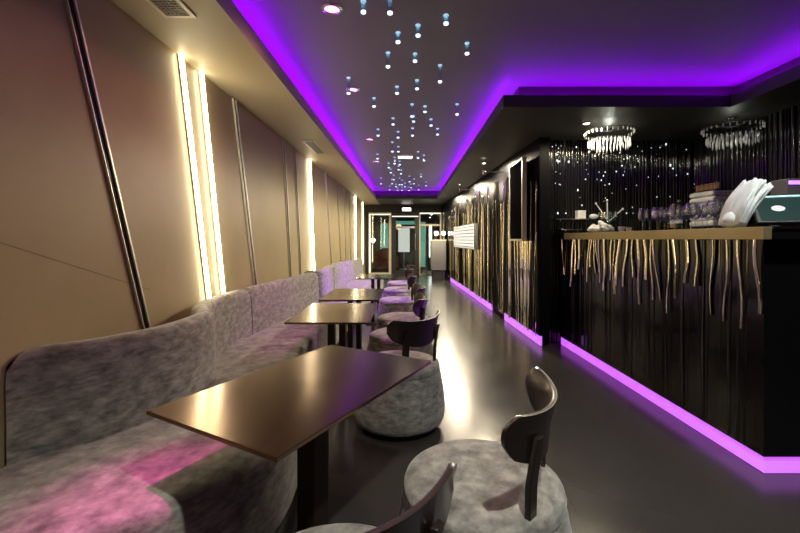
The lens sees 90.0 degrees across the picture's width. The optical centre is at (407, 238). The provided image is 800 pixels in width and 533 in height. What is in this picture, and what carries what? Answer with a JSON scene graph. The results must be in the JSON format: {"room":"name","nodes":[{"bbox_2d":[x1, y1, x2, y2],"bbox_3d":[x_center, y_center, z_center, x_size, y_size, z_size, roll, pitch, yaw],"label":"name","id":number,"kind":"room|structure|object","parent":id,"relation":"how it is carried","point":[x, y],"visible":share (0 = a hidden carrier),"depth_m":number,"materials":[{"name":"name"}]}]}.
{"room":"entertainment venue","nodes":[
{"label":"entertainment venue","id":0,"kind":"room"},
{"bbox_2d":[0,0,364,468],"bbox_3d":[-1.609,-0.100,5.900,0.141,2.800,17.000,0,0,0],"label":"wall","id":1,"kind":"structure","parent":0,"point":[64,275],"depth_m":2.11,"materials":[{"name":"brown paint"}]},
{"bbox_2d":[64,0,150,328],"bbox_3d":[-1.529,-0.276,2.076,0.022,1.912,0.684,0,0,0],"label":"wall slat","id":2,"kind":"object","parent":1,"relation":"attached to","point":[71,6],"visible":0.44,"depth_m":2.02,"materials":[{"name":"black metal"}]},
{"bbox_2d":[177,54,210,298],"bbox_3d":[-1.524,-0.291,2.889,0.032,1.882,0.451,0,0,0],"label":"light strip","id":3,"kind":"object","parent":1,"relation":"attached to","point":[180,58],"visible":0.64,"depth_m":2.84,"materials":[{"name":"beige plastic"}]},
{"bbox_2d":[198,71,224,293],"bbox_3d":[-1.524,-0.316,3.132,0.032,1.832,0.413,0,0,0],"label":"light strip","id":4,"kind":"object","parent":1,"relation":"attached to","point":[200,73],"visible":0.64,"depth_m":3.09,"materials":[{"name":"beige plastic"}]},
{"bbox_2d":[232,98,257,284],"bbox_3d":[-1.529,-0.356,3.775,0.022,1.752,0.565,0,0,0],"label":"wall slat","id":5,"kind":"object","parent":1,"relation":"attached to","point":[234,101],"visible":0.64,"depth_m":3.74,"materials":[{"name":"black"}]},
{"bbox_2d":[282,138,291,276],"bbox_3d":[-1.529,-0.346,5.067,0.022,1.772,0.360,0,0,0],"label":"wall slat","id":6,"kind":"object","parent":1,"relation":"attached to","point":[283,140],"visible":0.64,"depth_m":5.05,"materials":[{"name":"black"}]},
{"bbox_2d":[293,147,301,274],"bbox_3d":[-1.529,-0.346,5.543,0.022,1.772,0.370,0,0,0],"label":"wall slat","id":7,"kind":"object","parent":1,"relation":"attached to","point":[294,148],"visible":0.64,"depth_m":5.53,"materials":[{"name":"black"}]},
{"bbox_2d":[308,159,314,270],"bbox_3d":[-1.524,-0.316,6.345,0.032,1.832,0.318,0,0,0],"label":"light strip","id":8,"kind":"object","parent":1,"relation":"attached to","point":[309,160],"visible":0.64,"depth_m":6.32,"materials":[{"name":"beige plastic"}]},
{"bbox_2d":[325,172,331,263],"bbox_3d":[-1.529,-0.346,7.702,0.022,1.772,0.650,0,0,0],"label":"wall slat","id":9,"kind":"object","parent":1,"relation":"attached to","point":[325,172],"visible":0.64,"depth_m":7.67,"materials":[{"name":"black"}]},
{"bbox_2d":[336,182,340,261],"bbox_3d":[-1.529,-0.346,8.863,0.022,1.772,0.530,0,0,0],"label":"wall slat","id":10,"kind":"object","parent":1,"relation":"attached to","point":[336,182],"visible":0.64,"depth_m":8.85,"materials":[{"name":"black"}]},
{"bbox_2d":[343,187,345,260],"bbox_3d":[-1.529,-0.166,9.727,0.022,2.132,0.400,0,0,0],"label":"wall slat","id":11,"kind":"object","parent":1,"relation":"attached to","point":[343,187],"visible":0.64,"depth_m":9.68,"materials":[{"name":"black"}]},
{"bbox_2d":[349,192,350,259],"bbox_3d":[-1.529,-0.166,10.553,0.022,2.132,0.350,0,0,0],"label":"wall slat","id":12,"kind":"object","parent":1,"relation":"attached to","point":[349,192],"visible":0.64,"depth_m":10.51,"materials":[{"name":"black"}]},
{"bbox_2d":[355,196,355,258],"bbox_3d":[-1.524,-0.116,11.625,0.032,2.232,0.178,0,0,0],"label":"light strip","id":13,"kind":"object","parent":1,"relation":"attached to","point":[355,196],"visible":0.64,"depth_m":11.60,"materials":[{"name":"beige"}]},
{"bbox_2d":[362,202,362,259],"bbox_3d":[-1.524,-0.116,13.400,0.032,2.232,0.028,0,0,0],"label":"light strip","id":14,"kind":"object","parent":1,"relation":"attached to","point":[362,202],"visible":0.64,"depth_m":13.39,"materials":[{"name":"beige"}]},
{"bbox_2d":[365,205,442,273],"bbox_3d":[1.030,-0.100,14.460,5.140,2.800,0.160,0,0,0],"label":"wall","id":15,"kind":"structure","parent":0,"point":[368,208],"depth_m":14.40,"materials":[{"name":"black"}]},
{"bbox_2d":[368,213,390,273],"bbox_3d":[-1.010,0.175,14.414,0.820,2.250,0.112,0,0,0],"label":"window","id":16,"kind":"structure","parent":15,"relation":"in","point":[369,214],"depth_m":14.37,"materials":[{"name":"beige wood"}]},
{"bbox_2d":[369,215,369,272],"bbox_3d":[-1.375,0.175,14.364,0.030,2.070,0.012,0,0,0],"label":"light","id":17,"kind":"object","parent":16,"relation":"attached to","point":[369,215],"depth_m":14.36,"materials":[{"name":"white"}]},
{"bbox_2d":[391,213,418,274],"bbox_3d":[-0.100,0.175,14.387,1.000,2.250,0.166,0,0,0],"label":"door","id":18,"kind":"structure","parent":15,"relation":"in","point":[393,215],"depth_m":14.37,"materials":[{"name":"black"}]},
{"bbox_2d":[419,213,440,274],"bbox_3d":[0.800,0.175,14.414,0.800,2.250,0.112,0,0,0],"label":"window","id":19,"kind":"structure","parent":15,"relation":"in","point":[420,224],"depth_m":14.37,"materials":[{"name":"beige"}]},
{"bbox_2d":[371,214,439,269],"bbox_3d":[0.330,-0.100,16.345,4.020,2.800,3.610,0,0,0],"label":"wall","id":20,"kind":"structure","parent":0,"point":[376,220],"depth_m":18.00,"materials":[{"name":"grey"}]},
{"bbox_2d":[381,223,388,247],"bbox_3d":[-1.050,-0.150,17.915,0.360,1.140,0.050,0,0,0],"label":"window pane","id":21,"kind":"object","parent":20,"relation":"attached to","point":[384,226],"visible":1,"depth_m":17.89,"materials":[{"name":"teal glass"}]},
{"bbox_2d":[396,221,414,224],"bbox_3d":[-0.100,-0.725,17.915,0.940,0.190,0.050,0,0,0],"label":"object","id":22,"kind":"object","parent":20,"relation":"attached to","point":[397,222],"visible":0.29,"depth_m":17.89,"materials":[{"name":"teal glass"}]},
{"bbox_2d":[421,222,425,266],"bbox_3d":[0.620,0.225,16.615,0.240,1.890,0.050,0,0,0],"label":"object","id":23,"kind":"object","parent":20,"relation":"attached to","point":[423,228],"visible":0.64,"depth_m":16.59,"materials":[{"name":"teal glass"}]},
{"bbox_2d":[429,226,431,257],"bbox_3d":[0.980,0.100,17.515,0.140,1.440,0.050,0,0,0],"label":"light","id":24,"kind":"object","parent":20,"relation":"attached to","point":[430,227],"visible":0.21,"depth_m":17.49,"materials":[{"name":"white plastic"}]},
{"bbox_2d":[443,137,549,344],"bbox_3d":[1.443,0.033,9.579,0.275,2.535,9.450,0,0,-2],"label":"wall","id":25,"kind":"structure","parent":0,"point":[513,277],"depth_m":6.22,"materials":[{"name":"black"}]},
{"bbox_2d":[453,223,477,249],"bbox_3d":[1.308,-0.050,9.397,0.125,0.540,2.600,0,0,-2],"label":"wall light","id":26,"kind":"object","parent":25,"relation":"attached to","point":[465,236],"visible":1,"depth_m":8.74,"materials":[{"name":"silver metal"}]},
{"bbox_2d":[450,278,492,309],"bbox_3d":[1.427,1.240,9.840,0.024,0.111,5.150,0,0,-2],"label":"light","id":27,"kind":"object","parent":25,"relation":"attached to","point":[488,305],"visible":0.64,"depth_m":8.87,"materials":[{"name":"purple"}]},
{"bbox_2d":[482,171,503,174],"bbox_3d":[1.355,-1.050,6.350,0.347,0.060,0.044,0,0,0],"label":"lamp arm","id":28,"kind":"object","parent":25,"relation":"attached to","point":[483,172],"visible":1,"depth_m":6.34,"materials":[{"name":"silver metal"}]},
{"bbox_2d":[509,157,526,240],"bbox_3d":[1.522,-0.515,5.480,0.105,1.080,0.650,0,0,0],"label":"wall screen","id":29,"kind":"object","parent":25,"relation":"attached to","point":[517,170],"visible":1,"depth_m":5.36,"materials":[{"name":"black"}]},
{"bbox_2d":[504,313,541,345],"bbox_3d":[1.587,1.240,5.639,0.024,0.111,1.560,0,0,-2],"label":"light","id":30,"kind":"object","parent":25,"relation":"attached to","point":[538,339],"visible":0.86,"depth_m":5.43,"materials":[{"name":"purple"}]},
{"bbox_2d":[232,0,799,190],"bbox_3d":[1.030,-1.560,5.900,5.540,0.120,17.000,0,0,0],"label":"ceiling","id":31,"kind":"structure","parent":0,"point":[513,44],"depth_m":3.22,"materials":[{"name":"grey"}]},
{"bbox_2d":[111,0,379,204],"bbox_3d":[-1.267,-1.367,6.000,0.546,0.265,16.800,0,0,0],"label":"soffit","id":32,"kind":"structure","parent":31,"relation":"attached to","point":[220,43],"depth_m":2.94,"materials":[{"name":"beige paint"}]},
{"bbox_2d":[146,0,196,17],"bbox_3d":[-1.258,-1.229,1.917,0.175,0.012,0.595,0,0,0],"label":"air vent","id":33,"kind":"object","parent":32,"relation":"attached to","point":[166,8],"visible":1,"depth_m":2.13,"materials":[{"name":"beige metal"}]},
{"bbox_2d":[150,0,188,14],"bbox_3d":[-1.258,-1.228,1.917,0.131,0.007,0.551,0,0,0],"label":"grille","id":34,"kind":"object","parent":33,"relation":"attached to","point":[164,7],"depth_m":2.12,"materials":[{"name":"beige metal"}]},
{"bbox_2d":[302,140,326,153],"bbox_3d":[-1.250,-1.229,5.375,0.160,0.012,0.750,0,0,0],"label":"air vent","id":35,"kind":"object","parent":32,"relation":"attached to","point":[313,145],"visible":1,"depth_m":5.30,"materials":[{"name":"beige metal"}]},
{"bbox_2d":[305,142,323,152],"bbox_3d":[-1.250,-1.228,5.375,0.116,0.007,0.706,0,0,0],"label":"grille","id":36,"kind":"object","parent":35,"relation":"attached to","point":[314,146],"depth_m":5.35,"materials":[{"name":"beige metal"}]},
{"bbox_2d":[321,2,341,14],"bbox_3d":[-0.495,-1.494,2.600,0.135,0.012,0.135,0,0,0],"label":"recessed light","id":37,"kind":"object","parent":31,"relation":"in","point":[331,8],"visible":1,"depth_m":2.59,"materials":[{"name":"silver metal"}]},
{"bbox_2d":[346,86,359,91],"bbox_3d":[-0.550,-1.494,4.000,0.135,0.012,0.135,0,0,0],"label":"recessed light","id":38,"kind":"object","parent":31,"relation":"in","point":[351,88],"visible":1,"depth_m":4.00,"materials":[{"name":"silver metal"}]},
{"bbox_2d":[361,0,365,13],"bbox_3d":[-0.281,-1.461,2.521,0.035,0.079,0.035,0,0,0],"label":"ceiling light rod","id":39,"kind":"object","parent":31,"relation":"hanging from","point":[362,1],"visible":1,"depth_m":2.51,"materials":[{"name":"glass"}]},
{"bbox_2d":[386,51,389,67],"bbox_3d":[-0.161,-1.438,3.217,0.035,0.124,0.035,0,0,0],"label":"ceiling light rod","id":40,"kind":"object","parent":31,"relation":"hanging from","point":[387,52],"visible":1,"depth_m":3.21,"materials":[{"name":"plastic"}]},
{"bbox_2d":[387,0,392,14],"bbox_3d":[-0.112,-1.446,2.479,0.035,0.108,0.035,0,0,0],"label":"ceiling light rod","id":41,"kind":"object","parent":31,"relation":"hanging from","point":[388,11],"visible":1,"depth_m":2.47,"materials":[{"name":"glass"}]},
{"bbox_2d":[396,31,399,43],"bbox_3d":[-0.073,-1.460,2.906,0.035,0.079,0.035,0,0,0],"label":"ceiling light rod","id":42,"kind":"object","parent":31,"relation":"hanging from","point":[397,32],"visible":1,"depth_m":2.89,"materials":[{"name":"glass"}]},
{"bbox_2d":[397,154,412,157],"bbox_3d":[-0.050,-1.483,7.200,0.280,0.034,0.200,0,0,0],"label":"recessed light","id":43,"kind":"object","parent":31,"relation":"in","point":[398,155],"visible":1,"depth_m":7.11,"materials":[{"name":"beige"}]},
{"bbox_2d":[373,191,438,204],"bbox_3d":[-0.051,-1.367,13.350,2.286,0.265,2.100,0,0,0],"label":"soffit","id":44,"kind":"structure","parent":31,"relation":"attached to","point":[383,197],"depth_m":12.50,"materials":[{"name":"grey paint"}]},
{"bbox_2d":[410,103,413,117],"bbox_3d":[0.044,-1.426,4.444,0.037,0.147,0.037,0,0,0],"label":"ceiling light rod","id":45,"kind":"object","parent":31,"relation":"hanging from","point":[411,116],"visible":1,"depth_m":4.44,"materials":[{"name":"plastic"}]},
{"bbox_2d":[413,53,416,62],"bbox_3d":[0.057,-1.464,3.235,0.036,0.072,0.036,0,0,0],"label":"ceiling light rod","id":46,"kind":"object","parent":31,"relation":"hanging from","point":[414,61],"visible":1,"depth_m":3.23,"materials":[{"name":"glass"}]},
{"bbox_2d":[415,79,418,89],"bbox_3d":[0.085,-1.454,3.774,0.036,0.093,0.036,0,0,0],"label":"ceiling light rod","id":47,"kind":"object","parent":31,"relation":"hanging from","point":[416,80],"visible":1,"depth_m":3.77,"materials":[{"name":"plastic"}]},
{"bbox_2d":[416,24,419,37],"bbox_3d":[0.070,-1.458,2.804,0.035,0.084,0.035,0,0,0],"label":"ceiling light rod","id":48,"kind":"object","parent":31,"relation":"hanging from","point":[417,25],"visible":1,"depth_m":2.79,"materials":[{"name":"plastic"}]},
{"bbox_2d":[438,64,441,82],"bbox_3d":[0.276,-1.423,3.448,0.036,0.154,0.036,0,0,0],"label":"ceiling light rod","id":49,"kind":"object","parent":31,"relation":"hanging from","point":[439,65],"visible":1,"depth_m":3.44,"materials":[{"name":"glass"}]},
{"bbox_2d":[443,14,448,25],"bbox_3d":[0.255,-1.467,2.679,0.035,0.067,0.035,0,0,0],"label":"ceiling light rod","id":50,"kind":"object","parent":31,"relation":"hanging from","point":[444,15],"visible":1,"depth_m":2.67,"materials":[{"name":"glass"}]},
{"bbox_2d":[455,103,458,115],"bbox_3d":[0.544,-1.437,4.444,0.037,0.125,0.037,0,0,0],"label":"ceiling light rod","id":51,"kind":"object","parent":31,"relation":"hanging from","point":[456,114],"visible":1,"depth_m":4.44,"materials":[{"name":"plastic"}]},
{"bbox_2d":[465,42,468,55],"bbox_3d":[0.452,-1.454,3.061,0.035,0.091,0.035,0,0,0],"label":"ceiling light rod","id":52,"kind":"object","parent":31,"relation":"hanging from","point":[466,43],"visible":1,"depth_m":3.05,"materials":[{"name":"glass"}]},
{"bbox_2d":[433,87,790,204],"bbox_3d":[2.246,-1.367,9.070,2.708,0.265,10.660,0,0,0],"label":"soffit","id":53,"kind":"structure","parent":31,"relation":"attached to","point":[519,119],"depth_m":4.07,"materials":[{"name":"grey paint"}]},
{"bbox_2d":[584,125,634,152],"bbox_3d":[2.221,-1.106,4.420,0.514,0.258,0.512,0,0,0],"label":"crystal chandelier","id":54,"kind":"object","parent":53,"relation":"hanging from","point":[607,128],"visible":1,"depth_m":4.38,"materials":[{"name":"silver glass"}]},
{"bbox_2d":[700,116,765,149],"bbox_3d":[3.281,-1.081,4.050,0.514,0.308,0.512,0,0,0],"label":"crystal chandelier","id":55,"kind":"object","parent":53,"relation":"hanging from","point":[745,137],"visible":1,"depth_m":4.01,"materials":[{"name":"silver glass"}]},
{"bbox_2d":[731,57,799,106],"bbox_3d":[3.310,-1.367,0.770,0.580,0.265,6.340,0,0,0],"label":"soffit","id":56,"kind":"structure","parent":31,"relation":"attached to","point":[779,86],"depth_m":3.48,"materials":[{"name":"grey paint"}]},
{"bbox_2d":[277,268,799,532],"bbox_3d":[1.030,1.360,7.800,5.540,0.120,20.800,0,0,0],"label":"floor","id":57,"kind":"structure","parent":0,"point":[623,463],"depth_m":2.48,"materials":[{"name":"concrete"}]},
{"bbox_2d":[0,272,347,532],"bbox_3d":[-1.024,0.870,3.166,1.026,0.860,4.498,0,0,0],"label":"sofa","id":58,"kind":"object","parent":57,"relation":"on","point":[84,454],"visible":0.7,"depth_m":1.62,"materials":[{"name":"fabric"}]},
{"bbox_2d":[146,345,430,531],"bbox_3d":[-0.387,0.940,1.630,0.610,0.720,0.965,0,0,28],"label":"cafe table","id":59,"kind":"object","parent":57,"relation":"on","point":[273,412],"visible":0.98,"depth_m":1.50,"materials":[{"name":"brown wood"}]},
{"bbox_2d":[284,303,377,346],"bbox_3d":[-0.565,0.940,3.200,0.590,0.720,0.840,0,0,0],"label":"cafe table","id":60,"kind":"object","parent":57,"relation":"on","point":[331,314],"visible":0.51,"depth_m":3.15,"materials":[{"name":"brown wood"}]},
{"bbox_2d":[304,258,382,332],"bbox_3d":[-1.021,0.870,7.436,0.712,0.860,3.967,0,0,3],"label":"sofa","id":61,"kind":"object","parent":57,"relation":"on","point":[339,275],"visible":0.4,"depth_m":7.29,"materials":[{"name":"fabric"}]},
{"bbox_2d":[318,289,383,349],"bbox_3d":[-0.565,0.940,4.240,0.580,0.720,0.860,0,0,0],"label":"cafe table","id":62,"kind":"object","parent":57,"relation":"on","point":[350,295],"visible":0.55,"depth_m":4.19,"materials":[{"name":"brown wood"}]},
{"bbox_2d":[355,274,394,324],"bbox_3d":[-0.500,0.940,6.220,0.560,0.720,0.700,0,0,0],"label":"cafe table","id":63,"kind":"object","parent":57,"relation":"on","point":[372,277],"visible":0.7,"depth_m":6.17,"materials":[{"name":"brown wood"}]},
{"bbox_2d":[296,462,456,532],"bbox_3d":[-0.190,0.907,0.947,0.640,0.785,0.640,0,0,-29],"label":"chair","id":64,"kind":"object","parent":57,"relation":"on","point":[430,514],"visible":1,"depth_m":0.84,"materials":[{"name":"wood"}]},
{"bbox_2d":[374,249,398,269],"bbox_3d":[-0.910,0.875,16.975,1.020,0.850,0.750,0,0,0],"label":"sofa","id":65,"kind":"object","parent":57,"relation":"on","point":[381,258],"visible":0.81,"depth_m":16.61,"materials":[{"name":"brown leather"}]},
{"bbox_2d":[377,273,416,316],"bbox_3d":[-0.130,0.907,5.750,0.640,0.785,0.640,0,0,0],"label":"chair","id":66,"kind":"object","parent":57,"relation":"on","point":[390,304],"visible":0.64,"depth_m":5.53,"materials":[{"name":"fabric"}]},
{"bbox_2d":[382,268,413,297],"bbox_3d":[-0.150,0.907,6.950,0.640,0.785,0.640,0,0,8],"label":"chair","id":67,"kind":"object","parent":57,"relation":"on","point":[397,290],"visible":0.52,"depth_m":6.73,"materials":[{"name":"fabric"}]},
{"bbox_2d":[354,310,444,440],"bbox_3d":[-0.060,0.907,2.830,0.640,0.785,0.640,0,0,40],"label":"chair","id":68,"kind":"object","parent":57,"relation":"on","point":[410,410],"visible":0.69,"depth_m":2.57,"materials":[{"name":"fabric"}]},
{"bbox_2d":[367,292,432,355],"bbox_3d":[-0.070,0.907,3.660,0.640,0.785,0.640,0,0,2],"label":"chair","id":69,"kind":"object","parent":57,"relation":"on","point":[379,341],"visible":0.38,"depth_m":3.47,"materials":[{"name":"fabric"}]},
{"bbox_2d":[387,264,413,286],"bbox_3d":[-0.130,0.907,8.000,0.640,0.785,0.640,0,0,-5],"label":"chair","id":70,"kind":"object","parent":57,"relation":"on","point":[397,282],"visible":0.33,"depth_m":7.82,"materials":[{"name":"fabric"}]},
{"bbox_2d":[375,283,427,329],"bbox_3d":[-0.060,0.907,4.440,0.640,0.785,0.640,0,0,-4],"label":"chair","id":71,"kind":"object","parent":57,"relation":"on","point":[383,320],"visible":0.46,"depth_m":4.34,"materials":[{"name":"fabric"}]},
{"bbox_2d":[398,228,409,269],"bbox_3d":[-0.170,0.425,17.000,0.480,1.750,0.200,0,0,0],"label":"screen","id":72,"kind":"object","parent":57,"relation":"on","point":[403,233],"visible":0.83,"depth_m":16.98,"materials":[{"name":"white"}]},
{"bbox_2d":[429,240,446,279],"bbox_3d":[0.960,0.660,12.875,0.500,1.280,0.710,0,0,0],"label":"desk","id":73,"kind":"object","parent":57,"relation":"on","point":[437,247],"visible":0.96,"depth_m":12.55,"materials":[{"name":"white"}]},
{"bbox_2d":[399,367,571,532],"bbox_3d":[0.270,0.907,1.455,0.640,0.785,0.640,0,0,24],"label":"chair","id":74,"kind":"object","parent":57,"relation":"on","point":[507,486],"visible":0.94,"depth_m":1.33,"materials":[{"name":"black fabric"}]},
{"bbox_2d":[559,239,799,472],"bbox_3d":[2.578,0.651,3.572,1.445,1.297,2.755,0,0,0],"label":"bar counter","id":75,"kind":"object","parent":57,"relation":"on","point":[707,331],"depth_m":2.63,"materials":[{"name":"black"}]},
{"bbox_2d":[561,337,799,472],"bbox_3d":[2.593,1.246,3.583,1.414,0.099,2.735,0,0,0],"label":"light","id":76,"kind":"object","parent":75,"relation":"attached to","point":[752,455],"depth_m":2.68,"materials":[{"name":"purple plastic"}]},
{"bbox_2d":[564,227,799,239],"bbox_3d":[2.590,-0.032,3.442,1.500,0.070,2.555,0,0,0],"label":"countertop","id":77,"kind":"structure","parent":75,"relation":"on","point":[744,233],"depth_m":2.58,"materials":[{"name":"brown wood"}]},
{"bbox_2d":[587,221,614,231],"bbox_3d":[1.994,-0.130,4.140,0.270,0.123,0.231,0,0,-35],"label":"heap","id":78,"kind":"object","parent":77,"relation":"on","point":[601,227],"visible":0.93,"depth_m":4.08,"materials":[{"name":"white fabric"}]},
{"bbox_2d":[595,200,623,224],"bbox_3d":[2.230,-0.254,4.435,0.209,0.373,0.213,0,0,-21],"label":"decoration","id":79,"kind":"object","parent":77,"relation":"on","point":[616,213],"visible":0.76,"depth_m":4.42,"materials":[{"name":"silver metal"}]},
{"bbox_2d":[598,212,617,224],"bbox_3d":[2.220,-0.182,4.440,0.196,0.230,0.196,0,0,0],"label":"bowl","id":80,"kind":"object","parent":79,"relation":"on","point":[616,213],"depth_m":4.42,"materials":[{"name":"clear glass"}]},
{"bbox_2d":[707,200,720,216],"bbox_3d":[2.060,-0.165,2.693,0.080,0.195,0.080,0,0,0],"label":"wine glass","id":81,"kind":"object","parent":77,"relation":"on","point":[708,200],"visible":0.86,"depth_m":2.69,"materials":[{"name":"clear glass"}]},
{"bbox_2d":[718,178,773,227],"bbox_3d":[2.059,-0.222,2.461,0.244,0.309,0.210,0,0,0],"label":"bundle","id":82,"kind":"object","parent":77,"relation":"on","point":[739,207],"visible":0.99,"depth_m":2.41,"materials":[{"name":"white paper"}]},
{"bbox_2d":[753,195,799,226],"bbox_3d":[2.421,-0.173,2.502,0.420,0.212,0.176,0,0,24],"label":"screen","id":83,"kind":"object","parent":77,"relation":"on","point":[781,210],"visible":0.74,"depth_m":2.51,"materials":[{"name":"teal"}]},
{"bbox_2d":[765,195,799,197],"bbox_3d":[2.440,-0.268,2.545,0.410,0.022,0.023,0,0,24],"label":"light","id":84,"kind":"object","parent":83,"relation":"on","point":[780,196],"depth_m":2.55,"materials":[{"name":"white"}]},
{"bbox_2d":[770,178,799,225],"bbox_3d":[2.660,-0.235,2.717,0.280,0.335,0.136,0,0,0],"label":"printer","id":85,"kind":"object","parent":77,"relation":"on","point":[790,186],"visible":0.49,"depth_m":2.66,"materials":[{"name":"grey plastic"}]},
{"bbox_2d":[651,224,769,229],"bbox_3d":[3.270,0.585,4.185,0.540,1.430,1.510,0,0,0],"label":"bar","id":86,"kind":"object","parent":57,"relation":"on","point":[748,225],"visible":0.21,"depth_m":4.09,"materials":[{"name":"black wood"}]},
{"bbox_2d":[670,204,674,227],"bbox_3d":[3.080,-0.270,4.640,0.073,0.280,0.072,0,0,0],"label":"bottle","id":87,"kind":"object","parent":86,"relation":"on","point":[672,222],"visible":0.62,"depth_m":4.62,"materials":[{"name":"orange glass"}]},
{"bbox_2d":[675,200,682,226],"bbox_3d":[3.060,-0.285,4.520,0.077,0.310,0.076,0,0,0],"label":"bottle","id":88,"kind":"object","parent":86,"relation":"on","point":[679,223],"visible":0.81,"depth_m":4.50,"materials":[{"name":"teal"}]},
{"bbox_2d":[690,190,733,226],"bbox_3d":[3.155,-0.310,4.150,0.250,0.356,0.340,0,0,0],"label":"towel stack","id":89,"kind":"object","parent":86,"relation":"on","point":[713,196],"visible":0.58,"depth_m":4.05,"materials":[{"name":"white fabric"}]},
{"bbox_2d":[690,220,718,226],"bbox_3d":[3.155,-0.160,4.150,0.250,0.056,0.340,0,0,0],"label":"towel","id":90,"kind":"object","parent":89,"relation":"on","point":[694,223],"depth_m":4.11,"materials":[{"name":"white fabric"}]},
{"bbox_2d":[690,214,719,220],"bbox_3d":[3.155,-0.220,4.150,0.250,0.056,0.340,0,0,0],"label":"towel","id":91,"kind":"object","parent":89,"relation":"on","point":[693,218],"depth_m":4.10,"materials":[{"name":"white fabric"}]},
{"bbox_2d":[690,208,721,215],"bbox_3d":[3.155,-0.280,4.150,0.250,0.056,0.340,0,0,0],"label":"towel","id":92,"kind":"object","parent":89,"relation":"on","point":[704,210],"depth_m":4.09,"materials":[{"name":"white fabric"}]},
{"bbox_2d":[690,202,724,209],"bbox_3d":[3.155,-0.340,4.150,0.250,0.056,0.340,0,0,0],"label":"towel","id":93,"kind":"object","parent":89,"relation":"on","point":[716,206],"depth_m":4.08,"materials":[{"name":"white fabric"}]},
{"bbox_2d":[690,196,728,203],"bbox_3d":[3.155,-0.400,4.150,0.250,0.056,0.340,0,0,0],"label":"towel","id":94,"kind":"object","parent":89,"relation":"on","point":[694,199],"depth_m":4.05,"materials":[{"name":"white fabric"}]},
{"bbox_2d":[690,190,733,198],"bbox_3d":[3.155,-0.460,4.150,0.250,0.056,0.340,0,0,0],"label":"towel","id":95,"kind":"object","parent":89,"relation":"on","point":[711,194],"depth_m":4.00,"materials":[{"name":"white fabric"}]},
{"bbox_2d":[693,182,735,192],"bbox_3d":[3.195,-0.530,4.150,0.250,0.075,0.320,0,0,0],"label":"rack","id":96,"kind":"object","parent":89,"relation":"on","point":[711,186],"visible":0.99,"depth_m":4.08,"materials":[{"name":"brown wood"}]},
{"bbox_2d":[548,140,695,342],"bbox_3d":[2.621,0.033,5.057,1.963,2.535,0.165,0,0,0],"label":"wall","id":97,"kind":"structure","parent":0,"point":[663,191],"depth_m":4.99,"materials":[{"name":"black"}]},
{"bbox_2d":[556,229,582,231],"bbox_3d":[1.970,-0.105,4.883,0.260,0.030,0.183,0,0,0],"label":"glass shelf","id":98,"kind":"object","parent":97,"relation":"attached to","point":[561,230],"visible":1,"depth_m":4.82,"materials":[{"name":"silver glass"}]},
{"bbox_2d":[552,143,687,213],"bbox_3d":[2.620,-0.749,4.955,1.864,0.891,0.016,0,0,0],"label":"lights","id":99,"kind":"object","parent":97,"relation":"attached to","point":[665,143],"visible":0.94,"depth_m":4.95,"materials":[{"name":"white glass"}]},
{"bbox_3d":[2.050,-0.230,4.884,0.540,0.030,0.183,0,0,0],"label":"glass shelf","id":100,"kind":"object","parent":97,"relation":"attached to","visible":0},
{"bbox_2d":[575,210,585,218],"bbox_3d":[2.100,-0.296,4.870,0.104,0.100,0.084,0,0,0],"label":"box","id":101,"kind":"object","parent":100,"relation":"on","point":[579,214],"visible":1,"depth_m":4.83,"materials":[{"name":"beige cardboard"}]},
{"bbox_2d":[589,214,597,218],"bbox_3d":[2.260,-0.276,4.870,0.104,0.060,0.080,0,0,0],"label":"folded cloth","id":102,"kind":"object","parent":100,"relation":"on","point":[593,216],"visible":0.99,"depth_m":4.84,"materials":[{"name":"white fabric"}]},
{"bbox_2d":[696,104,799,223],"bbox_3d":[3.657,-0.100,5.900,0.166,2.800,17.000,0,0,0],"label":"wall","id":103,"kind":"structure","parent":0,"point":[776,156],"depth_m":4.13,"materials":[{"name":"black"}]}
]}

